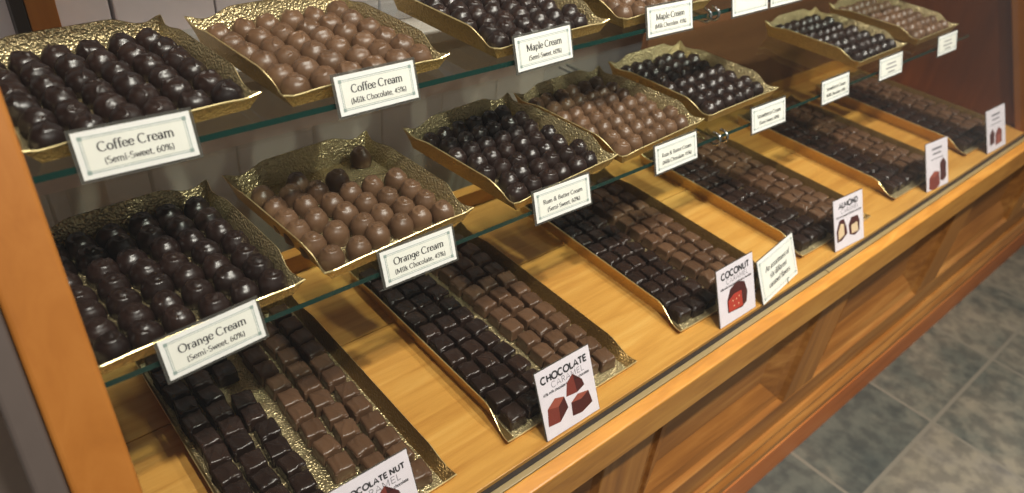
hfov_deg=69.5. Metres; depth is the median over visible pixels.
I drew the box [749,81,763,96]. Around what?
truffle
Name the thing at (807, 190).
milk caramel
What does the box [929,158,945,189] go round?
picture
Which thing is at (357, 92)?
label
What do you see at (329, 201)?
truffle
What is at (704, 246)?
milk caramel
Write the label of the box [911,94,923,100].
milk caramel
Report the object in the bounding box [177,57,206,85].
truffle
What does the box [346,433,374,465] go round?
milk caramel
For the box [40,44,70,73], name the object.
truffle
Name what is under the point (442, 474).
tray
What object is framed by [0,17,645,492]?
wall
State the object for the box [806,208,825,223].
milk caramel
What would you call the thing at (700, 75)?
truffle
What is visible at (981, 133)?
milk caramel
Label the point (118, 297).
truffle
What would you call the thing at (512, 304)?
milk caramel
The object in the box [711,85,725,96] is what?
truffle
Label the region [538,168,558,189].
truffle
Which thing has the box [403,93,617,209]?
tray
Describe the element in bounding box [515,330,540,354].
milk caramel
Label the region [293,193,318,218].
truffle
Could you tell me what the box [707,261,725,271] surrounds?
milk caramel
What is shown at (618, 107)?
truffle
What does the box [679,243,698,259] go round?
milk caramel
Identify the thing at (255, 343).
milk caramel
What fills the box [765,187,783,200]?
milk caramel
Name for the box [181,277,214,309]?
truffle
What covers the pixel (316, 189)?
truffle
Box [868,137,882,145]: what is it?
milk caramel
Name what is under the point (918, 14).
truffle
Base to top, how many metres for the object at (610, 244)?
0.021 m
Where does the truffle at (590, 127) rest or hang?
on the tray at (552, 85)
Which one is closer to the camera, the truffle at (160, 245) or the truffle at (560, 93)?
the truffle at (160, 245)
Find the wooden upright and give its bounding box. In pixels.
[5,0,61,33]
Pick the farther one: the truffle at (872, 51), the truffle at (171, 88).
the truffle at (872, 51)
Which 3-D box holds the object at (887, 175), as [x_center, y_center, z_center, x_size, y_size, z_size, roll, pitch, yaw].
[0.754,-0.141,1.497,0.026,0.021,0.027,-26,46,-36]
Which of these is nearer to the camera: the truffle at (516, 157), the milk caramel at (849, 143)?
the truffle at (516, 157)
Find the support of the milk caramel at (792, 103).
on the tray at (812, 154)
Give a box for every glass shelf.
[32,13,707,183]
[104,136,716,387]
[708,0,770,16]
[720,34,969,137]
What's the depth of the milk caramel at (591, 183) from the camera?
1.36 m
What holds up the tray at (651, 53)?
on the glass shelf at (964, 37)
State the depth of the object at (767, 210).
1.34 m
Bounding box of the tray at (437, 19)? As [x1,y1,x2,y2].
[394,0,609,58]
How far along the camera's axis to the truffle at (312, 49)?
0.75 m
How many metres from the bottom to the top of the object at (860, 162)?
0.021 m
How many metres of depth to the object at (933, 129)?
1.69 m
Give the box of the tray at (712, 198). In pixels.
[640,127,869,256]
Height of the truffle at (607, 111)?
0.023 m
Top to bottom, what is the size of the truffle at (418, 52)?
0.023 m
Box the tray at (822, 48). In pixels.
[765,7,906,67]
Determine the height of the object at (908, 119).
0.021 m
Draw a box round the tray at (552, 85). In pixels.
[514,66,704,162]
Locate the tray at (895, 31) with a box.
[829,0,957,44]
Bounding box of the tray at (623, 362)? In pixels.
[349,222,636,441]
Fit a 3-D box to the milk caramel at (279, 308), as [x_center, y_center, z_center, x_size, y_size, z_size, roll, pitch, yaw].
[-0.318,0.094,1.013,0.026,0.021,0.027,-20,43,-31]
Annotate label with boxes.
[68,107,199,180]
[156,300,265,380]
[332,58,418,116]
[379,227,456,286]
[514,22,572,72]
[533,174,590,223]
[647,0,692,39]
[655,131,696,173]
[732,0,767,17]
[752,97,784,133]
[771,0,797,8]
[822,72,848,104]
[879,52,902,80]
[937,31,956,56]
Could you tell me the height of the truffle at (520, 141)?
0.023 m
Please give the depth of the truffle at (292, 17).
0.83 m
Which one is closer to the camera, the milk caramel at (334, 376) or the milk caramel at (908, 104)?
the milk caramel at (334, 376)
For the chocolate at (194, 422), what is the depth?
0.84 m
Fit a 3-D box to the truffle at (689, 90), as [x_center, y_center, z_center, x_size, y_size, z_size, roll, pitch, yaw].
[0.278,-0.244,1.164,0.027,0.023,0.026,7,35,2]
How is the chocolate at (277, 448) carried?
on the tray at (442, 474)
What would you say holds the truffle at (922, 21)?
on the tray at (895, 31)
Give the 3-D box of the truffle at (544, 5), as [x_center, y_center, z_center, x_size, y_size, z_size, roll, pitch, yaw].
[0.046,-0.306,0.948,0.027,0.023,0.027,9,35,4]
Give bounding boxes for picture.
[380,486,399,492]
[548,374,591,426]
[727,281,746,312]
[837,215,859,242]
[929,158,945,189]
[990,127,1001,145]
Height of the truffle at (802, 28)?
0.024 m
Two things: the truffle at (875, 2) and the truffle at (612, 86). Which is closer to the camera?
the truffle at (612, 86)
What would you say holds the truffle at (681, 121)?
on the tray at (552, 85)
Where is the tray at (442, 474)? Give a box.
[135,295,456,492]
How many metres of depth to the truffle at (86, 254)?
0.70 m
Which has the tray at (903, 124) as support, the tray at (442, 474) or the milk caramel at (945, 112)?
the milk caramel at (945, 112)
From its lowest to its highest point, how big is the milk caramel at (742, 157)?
0.021 m
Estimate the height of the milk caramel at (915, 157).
0.021 m
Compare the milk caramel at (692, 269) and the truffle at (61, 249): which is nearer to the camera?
the truffle at (61, 249)
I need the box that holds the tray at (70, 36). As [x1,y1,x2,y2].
[0,14,261,162]
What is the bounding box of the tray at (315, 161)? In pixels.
[222,131,473,278]
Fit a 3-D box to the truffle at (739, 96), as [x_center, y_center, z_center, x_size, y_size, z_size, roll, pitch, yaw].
[0.355,-0.236,1.165,0.027,0.023,0.026,-24,45,-35]
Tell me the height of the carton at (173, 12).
0.210 m
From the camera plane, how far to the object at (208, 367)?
0.93 m
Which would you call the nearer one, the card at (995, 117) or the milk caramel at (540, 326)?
the milk caramel at (540, 326)
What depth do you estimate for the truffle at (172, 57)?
0.71 m
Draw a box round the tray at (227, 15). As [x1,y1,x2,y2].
[184,0,449,106]
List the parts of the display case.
corner post, rail, raised panel, raised panel, door, rail, moulding, raised panel, panel, raised panel, corner post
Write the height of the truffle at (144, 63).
0.024 m
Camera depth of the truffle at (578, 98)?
1.09 m
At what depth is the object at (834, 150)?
1.56 m
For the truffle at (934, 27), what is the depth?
1.54 m
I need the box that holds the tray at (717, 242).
[520,167,759,331]
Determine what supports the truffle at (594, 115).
on the tray at (552, 85)
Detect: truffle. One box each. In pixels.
[0,68,21,83]
[0,79,30,98]
[4,92,41,126]
[7,50,42,77]
[18,106,58,139]
[20,60,54,90]
[28,120,69,149]
[30,73,66,103]
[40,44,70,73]
[41,85,77,113]
[54,99,90,132]
[55,52,89,82]
[55,242,68,258]
[60,256,78,275]
[65,66,98,97]
[65,231,95,260]
[65,270,82,285]
[69,111,106,133]
[70,284,98,303]
[75,39,105,59]
[75,244,109,274]
[77,298,107,323]
[81,79,115,109]
[84,316,117,346]
[85,257,119,288]
[86,48,118,77]
[92,92,127,123]
[92,330,130,364]
[96,223,126,248]
[97,272,131,302]
[101,60,132,84]
[105,233,137,260]
[105,287,141,319]
[107,32,137,56]
[109,103,145,125]
[112,70,145,98]
[115,247,147,278]
[117,41,147,69]
[117,302,154,334]
[126,83,160,109]
[127,318,164,350]
[128,211,158,238]
[128,258,162,289]
[132,51,164,81]
[135,27,161,51]
[135,224,165,253]
[140,272,174,303]
[142,96,177,118]
[148,64,179,92]
[149,36,177,56]
[150,235,180,262]
[150,289,183,321]
[154,203,182,230]
[158,250,188,279]
[160,75,192,107]
[161,46,191,70]
[161,304,195,335]
[165,215,195,239]
[172,262,204,291]
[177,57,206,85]
[177,227,204,256]
[178,89,212,111]
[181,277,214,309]
[184,196,210,220]
[191,238,222,268]
[192,69,222,96]
[193,207,222,234]
[197,292,231,321]
[202,253,230,282]
[205,218,232,246]
[206,22,229,39]
[210,79,244,103]
[213,264,244,295]
[220,31,244,48]
[221,229,249,257]
[229,277,259,307]
[230,243,259,270]
[231,18,256,38]
[234,41,258,59]
[242,253,273,283]
[245,26,272,48]
[250,49,278,73]
[250,185,274,208]
[254,13,278,30]
[257,268,287,296]
[260,36,284,52]
[263,196,287,217]
[267,63,293,90]
[270,22,294,44]
[273,208,298,233]
[274,45,300,66]
[278,183,303,207]
[279,9,303,30]
[280,72,310,94]
[284,219,310,245]
[286,30,310,52]
[286,172,308,192]
[292,56,318,80]
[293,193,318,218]
[296,17,319,35]
[299,231,326,259]
[300,40,326,60]
[302,6,324,21]
[303,207,328,232]
[306,180,328,204]
[309,26,333,44]
[309,65,337,89]
[316,48,344,71]
[318,12,342,31]
[318,244,344,271]
[320,192,343,217]
[322,220,349,247]
[325,0,348,16]
[325,35,350,57]
[325,169,349,192]
[333,21,357,45]
[333,201,358,228]
[336,61,363,75]
[339,181,362,204]
[340,8,363,27]
[345,44,370,64]
[346,235,371,260]
[349,146,371,168]
[350,212,374,235]
[351,30,375,48]
[354,192,377,212]
[357,17,380,33]
[360,55,387,70]
[361,175,383,196]
[365,221,390,248]
[368,39,391,58]
[369,203,393,228]
[373,26,395,42]
[376,186,398,208]
[384,48,411,64]
[384,167,407,192]
[389,33,414,51]
[389,212,413,239]
[392,196,414,214]
[399,178,421,201]
[407,43,432,62]
[409,205,431,230]
[414,189,435,211]
[421,132,439,148]
[424,0,443,6]
[431,199,454,223]
[432,3,449,15]
[435,126,453,141]
[439,136,459,152]
[441,0,455,8]
[447,147,466,163]
[448,0,467,14]
[450,8,471,19]
[450,121,467,138]
[457,131,474,146]
[460,17,477,32]
[460,141,480,158]
[464,0,483,8]
[464,115,483,131]
[466,152,487,169]
[468,5,485,22]
[470,125,488,141]
[476,13,496,30]
[476,163,495,182]
[477,136,495,152]
[478,21,500,42]
[481,0,499,6]
[481,110,499,125]
[482,146,500,165]
[484,2,501,16]
[484,120,501,137]
[487,30,509,47]
[492,158,511,179]
[493,130,511,148]
[494,10,513,21]
[494,105,511,119]
[496,18,515,34]
[497,141,515,158]
[498,170,518,192]
[499,115,517,130]
[501,0,519,11]
[504,182,527,202]
[507,27,525,44]
[507,125,524,139]
[508,152,527,165]
[510,5,529,18]
[510,162,530,181]
[512,134,530,151]
[513,14,532,28]
[513,111,529,125]
[517,0,534,6]
[521,119,538,135]
[521,145,539,165]
[521,174,541,196]
[523,23,542,34]
[526,3,540,13]
[527,130,544,145]
[528,97,544,107]
[528,157,548,175]
[529,10,548,24]
[533,0,541,5]
[535,139,554,157]
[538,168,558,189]
[539,0,557,12]
[539,19,557,30]
[539,93,555,107]
[540,124,557,139]
[541,150,560,168]
[545,101,562,113]
[546,8,562,20]
[549,134,567,152]
[553,89,568,101]
[553,162,570,181]
[556,15,574,28]
[557,110,571,121]
[557,145,575,163]
[558,96,574,110]
[561,3,578,16]
[565,84,580,97]
[567,155,586,175]
[568,106,583,120]
[569,139,587,154]
[570,12,587,27]
[571,93,587,105]
[572,115,590,126]
[577,81,591,93]
[580,100,596,115]
[580,150,597,168]
[583,124,598,135]
[584,89,599,99]
[586,109,603,124]
[589,76,603,88]
[591,96,606,110]
[595,85,608,96]
[595,119,611,136]
[599,106,614,118]
[601,129,620,146]
[603,92,618,106]
[605,0,620,10]
[606,82,619,91]
[607,114,624,129]
[611,102,626,114]
[611,139,630,158]
[612,3,632,17]
[614,123,632,138]
[615,88,630,101]
[620,0,634,5]
[620,65,633,72]
[620,110,635,124]
[621,96,637,110]
[624,133,642,152]
[628,119,644,133]
[631,1,647,16]
[631,62,644,73]
[632,105,648,118]
[633,92,647,104]
[637,69,650,78]
[638,128,656,146]
[640,115,654,127]
[641,100,657,113]
[642,59,653,69]
[644,0,659,7]
[648,66,660,76]
[648,77,659,83]
[649,109,665,122]
[649,122,665,139]
[652,56,666,66]
[655,73,669,85]
[657,0,670,4]
[658,63,672,73]
[660,118,676,135]
[661,53,672,62]
[663,81,676,89]
[663,105,678,118]
[667,59,681,69]
[667,70,681,81]
[672,50,685,59]
[672,114,687,130]
[673,88,686,96]
[674,77,687,87]
[677,66,690,77]
[679,58,690,66]
[682,85,695,97]
[683,74,696,84]
[687,53,700,63]
[687,64,699,74]
[689,92,706,107]
[693,70,706,81]
[693,81,706,91]
[697,60,709,70]
[699,100,716,114]
[701,88,714,99]
[702,66,716,77]
[704,77,718,88]
[710,97,723,111]
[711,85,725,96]
[712,74,725,84]
[713,64,725,73]
[720,93,734,108]
[722,70,736,81]
[722,82,735,92]
[731,78,744,89]
[731,89,744,104]
[739,75,752,84]
[739,85,753,99]
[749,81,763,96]
[775,24,785,28]
[784,22,793,29]
[790,20,800,27]
[790,27,800,33]
[796,25,807,33]
[798,18,807,24]
[804,16,813,22]
[805,23,815,30]
[805,30,816,37]
[811,14,820,20]
[812,21,821,28]
[814,36,824,41]
[815,29,824,35]
[819,19,828,27]
[821,26,831,33]
[821,33,831,41]
[824,16,834,24]
[828,24,837,30]
[828,31,839,39]
[830,39,841,46]
[833,21,843,29]
[836,29,845,36]
[838,37,849,44]
[839,45,851,54]
[843,27,852,35]
[845,5,853,10]
[846,34,856,42]
[847,43,857,51]
[848,51,862,61]
[849,25,858,32]
[851,3,860,9]
[853,32,862,40]
[855,40,866,49]
[856,1,865,7]
[858,48,869,59]
[859,8,867,14]
[859,30,869,37]
[861,38,871,46]
[862,0,870,5]
[864,6,873,12]
[865,46,875,57]
[867,12,877,18]
[867,36,877,44]
[869,0,877,4]
[871,4,878,10]
[871,44,881,54]
[873,10,881,16]
[874,33,885,42]
[876,3,884,10]
[877,41,888,52]
[880,9,888,14]
[881,15,890,21]
[882,1,891,6]
[884,6,893,13]
[885,38,896,49]
[888,13,897,21]
[891,5,899,11]
[892,20,901,25]
[894,12,902,18]
[897,9,907,17]
[898,18,907,24]
[899,24,909,32]
[904,8,913,14]
[904,16,913,22]
[906,23,916,31]
[908,14,916,20]
[908,30,920,38]
[911,20,921,27]
[912,11,922,18]
[914,27,924,38]
[916,18,926,26]
[921,25,932,36]
[923,16,931,24]
[927,23,937,33]
[928,15,937,22]
[934,22,943,31]
[938,19,948,28]
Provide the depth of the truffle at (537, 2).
0.96 m
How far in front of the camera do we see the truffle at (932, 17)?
1.59 m
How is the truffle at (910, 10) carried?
on the tray at (895, 31)
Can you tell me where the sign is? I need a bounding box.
[757,233,797,304]
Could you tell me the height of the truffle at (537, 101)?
0.023 m
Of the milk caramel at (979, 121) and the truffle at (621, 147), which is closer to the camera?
the truffle at (621, 147)
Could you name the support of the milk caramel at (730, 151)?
on the tray at (712, 198)
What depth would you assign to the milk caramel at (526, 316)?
1.04 m
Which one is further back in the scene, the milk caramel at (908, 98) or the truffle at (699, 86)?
the milk caramel at (908, 98)
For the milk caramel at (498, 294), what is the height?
0.021 m
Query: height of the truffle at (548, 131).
0.022 m
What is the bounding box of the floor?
[746,245,1023,492]
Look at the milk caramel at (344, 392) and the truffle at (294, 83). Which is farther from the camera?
the milk caramel at (344, 392)
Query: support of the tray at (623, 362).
on the display case
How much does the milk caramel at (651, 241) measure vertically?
0.021 m
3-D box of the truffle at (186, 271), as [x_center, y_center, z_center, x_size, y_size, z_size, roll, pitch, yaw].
[-0.307,0.027,0.700,0.027,0.023,0.029,28,41,28]
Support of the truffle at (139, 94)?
on the tray at (70, 36)
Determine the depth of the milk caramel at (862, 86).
1.88 m
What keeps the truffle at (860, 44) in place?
on the tray at (822, 48)
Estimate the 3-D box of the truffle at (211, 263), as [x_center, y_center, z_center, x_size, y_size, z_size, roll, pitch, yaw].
[-0.286,0.019,0.715,0.027,0.023,0.029,-3,36,-12]
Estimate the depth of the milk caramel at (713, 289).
1.15 m
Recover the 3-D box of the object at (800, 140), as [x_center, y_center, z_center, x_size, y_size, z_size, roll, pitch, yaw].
[0.619,-0.221,1.589,0.026,0.021,0.027,-21,43,-32]
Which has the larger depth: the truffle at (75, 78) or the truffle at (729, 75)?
the truffle at (729, 75)
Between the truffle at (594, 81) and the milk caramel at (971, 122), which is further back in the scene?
the milk caramel at (971, 122)
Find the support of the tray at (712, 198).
on the display case
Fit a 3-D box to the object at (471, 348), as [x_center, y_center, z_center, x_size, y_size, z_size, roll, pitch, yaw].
[-0.053,0.139,0.988,0.026,0.021,0.027,-26,46,-37]
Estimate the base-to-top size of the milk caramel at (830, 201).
0.021 m
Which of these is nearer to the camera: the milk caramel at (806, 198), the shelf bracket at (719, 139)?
the shelf bracket at (719, 139)
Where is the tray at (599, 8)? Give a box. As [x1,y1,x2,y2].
[583,0,709,27]
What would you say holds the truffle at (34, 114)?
on the tray at (70, 36)
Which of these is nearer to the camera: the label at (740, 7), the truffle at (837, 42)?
the label at (740, 7)
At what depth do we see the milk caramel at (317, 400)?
0.89 m
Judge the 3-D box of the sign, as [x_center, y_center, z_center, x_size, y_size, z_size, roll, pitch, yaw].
[0.421,0.035,1.165,0.036,0.066,0.125,31,42,31]
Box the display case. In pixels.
[0,0,1023,492]
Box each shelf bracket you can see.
[558,64,728,145]
[692,5,719,22]
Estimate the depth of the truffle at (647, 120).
1.05 m
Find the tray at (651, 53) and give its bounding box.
[608,41,778,121]
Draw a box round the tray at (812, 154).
[737,95,925,199]
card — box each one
[330,449,417,492]
[534,345,599,440]
[716,252,755,328]
[833,189,863,251]
[925,137,947,191]
[986,103,1005,153]
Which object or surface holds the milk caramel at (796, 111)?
on the tray at (812, 154)
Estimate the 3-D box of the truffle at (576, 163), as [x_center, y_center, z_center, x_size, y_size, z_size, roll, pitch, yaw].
[0.083,-0.104,0.941,0.027,0.023,0.027,26,40,25]
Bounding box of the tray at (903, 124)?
[816,68,1006,155]
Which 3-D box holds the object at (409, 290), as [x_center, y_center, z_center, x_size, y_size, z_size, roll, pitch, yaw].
[-0.148,0.067,1.075,0.026,0.021,0.027,-19,42,-31]
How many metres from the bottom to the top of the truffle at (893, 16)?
0.024 m
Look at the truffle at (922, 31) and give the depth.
1.51 m
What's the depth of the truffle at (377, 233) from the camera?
0.77 m
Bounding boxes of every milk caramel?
[235,340,259,357]
[242,345,268,372]
[253,360,279,387]
[258,322,278,347]
[259,311,265,319]
[264,333,290,359]
[265,373,291,401]
[269,303,291,327]
[276,347,300,373]
[277,388,303,416]
[279,315,302,339]
[286,360,311,387]
[286,401,313,431]
[289,327,314,353]
[296,373,322,402]
[299,340,325,364]
[299,417,326,447]
[308,389,334,416]
[309,353,334,380]
[311,434,341,466]
[320,366,346,393]
[322,402,348,431]
[326,450,356,483]
[333,418,360,448]
[334,381,360,407]
[345,394,372,423]
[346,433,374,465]
[359,410,386,439]
[360,451,385,473]
[373,426,400,456]
[385,440,414,462]
[410,458,432,489]
[429,262,448,276]
[438,265,460,286]
[449,250,461,265]
[449,275,471,297]
[453,234,467,251]
[453,257,473,274]
[460,243,480,259]
[462,284,484,306]
[464,265,485,284]
[471,252,491,269]
[473,295,496,318]
[476,275,498,295]
[483,262,503,280]
[487,306,511,329]
[489,286,510,307]
[496,271,517,290]
[499,318,523,341]
[501,296,523,317]
[508,281,530,299]
[515,308,538,330]
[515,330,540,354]
[520,292,542,309]
[528,318,551,341]
[529,342,554,367]
[533,301,555,320]
[542,329,566,353]
[542,354,562,369]
[547,311,570,332]
[557,341,579,357]
[563,324,586,344]
[577,336,601,356]
[584,193,601,210]
[589,181,598,193]
[590,357,598,375]
[591,347,615,372]
[593,188,610,200]
[593,201,611,218]
[596,177,613,189]
[603,195,621,208]
[604,208,623,225]
[606,184,624,196]
[615,202,633,216]
[616,216,636,233]
[618,192,636,204]
[628,210,646,223]
[628,224,649,242]
[630,200,648,211]
[641,218,659,233]
[641,233,662,250]
[643,207,660,219]
[652,226,671,242]
[654,214,673,227]
[655,242,676,260]
[665,234,684,251]
[667,222,685,236]
[668,251,690,270]
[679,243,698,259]
[681,231,700,244]
[681,260,703,279]
[692,251,712,270]
[694,239,713,254]
[696,268,715,289]
[697,138,703,148]
[697,148,709,161]
[701,143,716,154]
[705,155,721,167]
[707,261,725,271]
[709,248,728,262]
[710,281,717,295]
[712,150,727,160]
[715,141,727,151]
[716,160,733,174]
[722,257,736,265]
[724,147,739,156]
[724,156,739,166]
[729,167,746,180]
[734,161,750,171]
[735,153,751,162]
[740,174,757,186]
[747,159,763,169]
[747,168,763,179]
[753,270,756,281]
[754,180,771,194]
[760,165,775,175]
[760,174,776,186]
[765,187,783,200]
[772,172,788,181]
[772,181,789,193]
[778,193,797,207]
[785,112,797,121]
[785,178,802,189]
[787,101,800,108]
[787,108,801,116]
[787,188,803,201]
[793,117,808,127]
[793,200,811,215]
[799,107,811,113]
[799,113,813,122]
[799,186,815,195]
[799,194,817,208]
[806,122,820,131]
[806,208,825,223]
[810,111,824,119]
[812,118,825,127]
[812,192,828,202]
[813,201,831,216]
[817,127,832,137]
[820,215,833,233]
[821,116,834,123]
[822,123,837,132]
[825,198,835,209]
[828,132,844,143]
[833,121,846,128]
[834,128,848,138]
[841,138,857,148]
[845,126,858,134]
[846,134,861,142]
[849,75,860,82]
[849,78,857,86]
[852,143,868,153]
[855,82,868,90]
[856,131,869,139]
[859,79,871,87]
[859,139,873,148]
[865,149,881,161]
[867,87,879,95]
[868,78,880,84]
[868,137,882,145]
[869,84,882,89]
[871,144,886,157]
[878,82,890,88]
[878,91,891,100]
[879,154,895,165]
[880,88,893,95]
[882,142,896,150]
[885,150,900,161]
[888,95,901,104]
[890,86,901,92]
[892,92,904,99]
[892,160,908,172]
[894,147,908,156]
[897,156,912,166]
[900,91,912,96]
[900,100,913,108]
[904,96,916,104]
[906,166,922,180]
[908,153,923,164]
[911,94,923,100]
[911,104,924,112]
[912,162,925,175]
[914,101,927,109]
[923,99,935,107]
[923,109,937,118]
[926,105,940,112]
[935,103,947,110]
[935,114,948,123]
[937,109,951,119]
[947,108,959,115]
[947,119,961,128]
[950,115,964,122]
[959,113,971,120]
[959,123,973,132]
[963,119,977,129]
[972,118,984,124]
[972,124,985,131]
[972,128,985,140]
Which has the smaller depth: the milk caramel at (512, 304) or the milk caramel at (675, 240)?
the milk caramel at (512, 304)
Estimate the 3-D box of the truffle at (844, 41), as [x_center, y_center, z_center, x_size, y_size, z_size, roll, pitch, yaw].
[0.639,-0.393,1.425,0.025,0.023,0.028,-9,38,-20]
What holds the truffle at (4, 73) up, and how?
on the tray at (70, 36)
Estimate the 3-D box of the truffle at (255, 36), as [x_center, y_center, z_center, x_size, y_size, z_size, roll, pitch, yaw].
[-0.268,-0.222,0.785,0.029,0.023,0.028,-10,38,-22]
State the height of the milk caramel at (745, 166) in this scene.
0.021 m
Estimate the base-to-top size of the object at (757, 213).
0.021 m
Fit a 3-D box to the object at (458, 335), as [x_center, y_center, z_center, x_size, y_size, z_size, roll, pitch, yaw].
[-0.072,0.124,1.006,0.027,0.021,0.026,32,43,32]
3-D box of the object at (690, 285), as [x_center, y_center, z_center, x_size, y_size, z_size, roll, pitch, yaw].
[0.277,0.064,1.141,0.026,0.021,0.027,-24,45,-35]
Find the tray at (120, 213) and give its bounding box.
[50,179,305,374]

